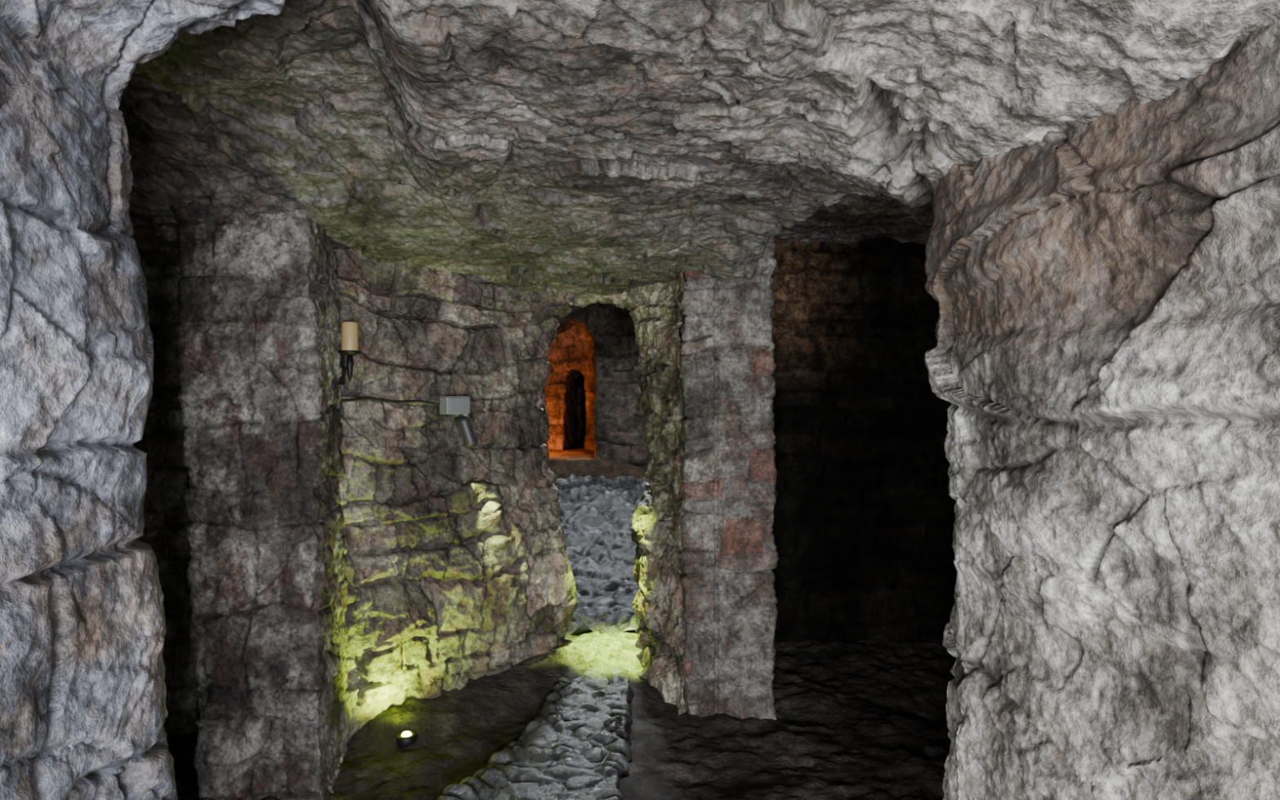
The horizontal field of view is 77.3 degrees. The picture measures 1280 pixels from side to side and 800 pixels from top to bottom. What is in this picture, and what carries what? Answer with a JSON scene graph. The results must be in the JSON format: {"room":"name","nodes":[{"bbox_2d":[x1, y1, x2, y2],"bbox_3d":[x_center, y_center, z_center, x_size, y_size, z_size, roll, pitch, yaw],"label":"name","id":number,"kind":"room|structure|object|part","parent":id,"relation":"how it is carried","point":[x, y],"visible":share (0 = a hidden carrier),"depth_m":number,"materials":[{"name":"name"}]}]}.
{"room":"underground catacomb","nodes":[
{"label":"underground catacomb","id":0,"kind":"room"},
{"bbox_2d":[0,0,285,799],"bbox_3d":[-1.918,-0.605,-0.392,3.161,4.409,4.417,0,0,0],"label":"wall","id":1,"kind":"structure","parent":0,"point":[83,711],"depth_m":1.26,"materials":[{"name":"stone"}]},
{"bbox_2d":[133,260,199,736],"bbox_3d":[-2.733,0.150,2.926,1.067,2.900,2.659,0,0,40],"label":"wall","id":2,"kind":"structure","parent":0,"point":[166,521],"depth_m":3.58,"materials":[{"name":"grey stone"}]},
{"bbox_2d":[333,248,688,734],"bbox_3d":[-0.150,-0.097,6.134,4.100,3.406,5.532,0,0,0],"label":"wall","id":3,"kind":"structure","parent":0,"point":[458,570],"depth_m":3.88,"materials":[{"name":"grey stone"}]},
{"bbox_2d":[339,395,477,446],"bbox_3d":[-1.023,0.103,3.618,0.096,0.241,0.669,0,0,43],"label":"wall spotlight","id":4,"kind":"object","parent":3,"relation":"attached to","point":[449,405],"visible":1,"depth_m":3.76,"materials":[{"name":"grey metal"}]},
{"bbox_3d":[-0.850,0.025,3.765,0.010,0.070,0.115,0,0,43],"label":"box lid","id":5,"kind":"part","parent":4,"relation":"part of","materials":[{"name":"grey plastic"}]},
{"bbox_2d":[166,613,956,799],"bbox_3d":[-0.050,1.430,1.202,6.300,0.230,7.604,0,0,0],"label":"floor","id":6,"kind":"structure","parent":0,"point":[863,719],"depth_m":3.57,"materials":[{"name":"black stone"}]},
{"bbox_2d":[170,201,353,799],"bbox_3d":[-1.573,0.350,3.327,0.790,2.501,0.754,0,0,0],"label":"stone pillar","id":7,"kind":"structure","parent":6,"relation":"on","point":[257,359],"depth_m":2.98,"materials":[{"name":"grey stone"}]},
{"bbox_2d":[337,320,361,384],"bbox_3d":[-1.245,-0.202,3.393,0.154,0.273,0.094,0,0,43],"label":"candle sconce","id":8,"kind":"object","parent":7,"relation":"attached to","point":[349,330],"visible":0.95,"depth_m":3.35,"materials":[{"name":"wax"}]},
{"bbox_3d":[-1.285,-0.140,3.430,0.012,0.150,0.040,0,0,43],"label":"plate","id":9,"kind":"part","parent":8,"relation":"part of","materials":[{"name":"black metal"}]},
{"bbox_3d":[-1.260,-0.141,3.406,0.114,0.048,0.016,0,0,43],"label":"arm","id":10,"kind":"part","parent":8,"relation":"part of","materials":[{"name":"black metal"}]},
{"bbox_2d":[341,321,358,351],"bbox_3d":[-1.223,-0.264,3.372,0.070,0.128,0.070,0,0,43],"label":"candle","id":11,"kind":"object","parent":8,"relation":"on","point":[349,330],"depth_m":3.34,"materials":[{"name":"wax"}]},
{"bbox_2d":[395,730,417,749],"bbox_3d":[-1.010,1.470,3.460,0.088,0.071,0.088,0,0,0],"label":"uplight","id":12,"kind":"object","parent":6,"relation":"on","point":[405,739],"visible":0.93,"depth_m":3.43,"materials":[{"name":"black metal"}]},
{"bbox_2d":[436,667,635,799],"bbox_3d":[-0.517,1.476,3.376,1.025,0.151,1.982,0,0,0],"label":"paved path","id":13,"kind":"object","parent":6,"relation":"on","point":[577,747],"visible":0.96,"depth_m":3.30,"materials":[{"name":"grey stone"}]},
{"bbox_2d":[672,236,778,719],"bbox_3d":[0.436,0.350,4.217,0.541,2.500,0.967,0,0,0],"label":"stone pillar","id":14,"kind":"structure","parent":6,"relation":"on","point":[726,383],"depth_m":3.77,"materials":[{"name":"grey stone"}]},
{"bbox_2d":[544,325,595,449],"bbox_3d":[-0.700,-0.300,11.319,2.600,2.400,2.362,0,0,0],"label":"wall","id":15,"kind":"structure","parent":0,"point":[571,357],"depth_m":10.19,"materials":[{"name":"orange stone"}]},
{"bbox_2d":[576,377,586,441],"bbox_3d":[-0.700,-0.300,12.439,1.800,3.000,0.089,0,0,1],"label":"wall","id":16,"kind":"structure","parent":0,"point":[581,411],"depth_m":12.43,"materials":[{"name":"stone"}]},
{"bbox_2d":[542,302,652,466],"bbox_3d":[-0.150,-0.300,8.671,4.100,2.800,0.457,0,0,0],"label":"wall","id":17,"kind":"structure","parent":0,"point":[618,434],"depth_m":8.50,"materials":[{"name":"grey stone"}]},
{"bbox_2d":[546,440,648,479],"bbox_3d":[-0.500,0.810,10.468,3.400,0.382,4.063,0,0,0],"label":"floor","id":18,"kind":"structure","parent":0,"point":[579,461],"depth_m":8.48,"materials":[{"name":"stone"}]},
{"bbox_2d":[555,473,648,635],"bbox_3d":[-0.100,1.100,6.577,3.600,0.652,3.755,0,0,0],"label":"floor","id":19,"kind":"structure","parent":0,"point":[596,514],"depth_m":6.36,"materials":[{"name":"grey stone"}]},
{"bbox_2d":[118,0,1279,295],"bbox_3d":[-0.050,-0.823,1.148,6.300,0.622,7.504,0,0,0],"label":"ceiling","id":20,"kind":"structure","parent":0,"point":[572,147],"depth_m":2.13,"materials":[{"name":"grey stone"}]},
{"bbox_2d":[770,237,956,644],"bbox_3d":[2.247,0.150,4.065,3.356,2.900,1.581,0,0,41],"label":"wall","id":21,"kind":"structure","parent":0,"point":[864,519],"depth_m":4.59,"materials":[{"name":"brown stone"}]},
{"bbox_2d":[924,22,1279,799],"bbox_3d":[1.893,0.371,0.023,2.219,2.457,5.252,0,0,0],"label":"wall","id":22,"kind":"structure","parent":0,"point":[1105,357],"depth_m":1.56,"materials":[{"name":"stone"}]}
]}

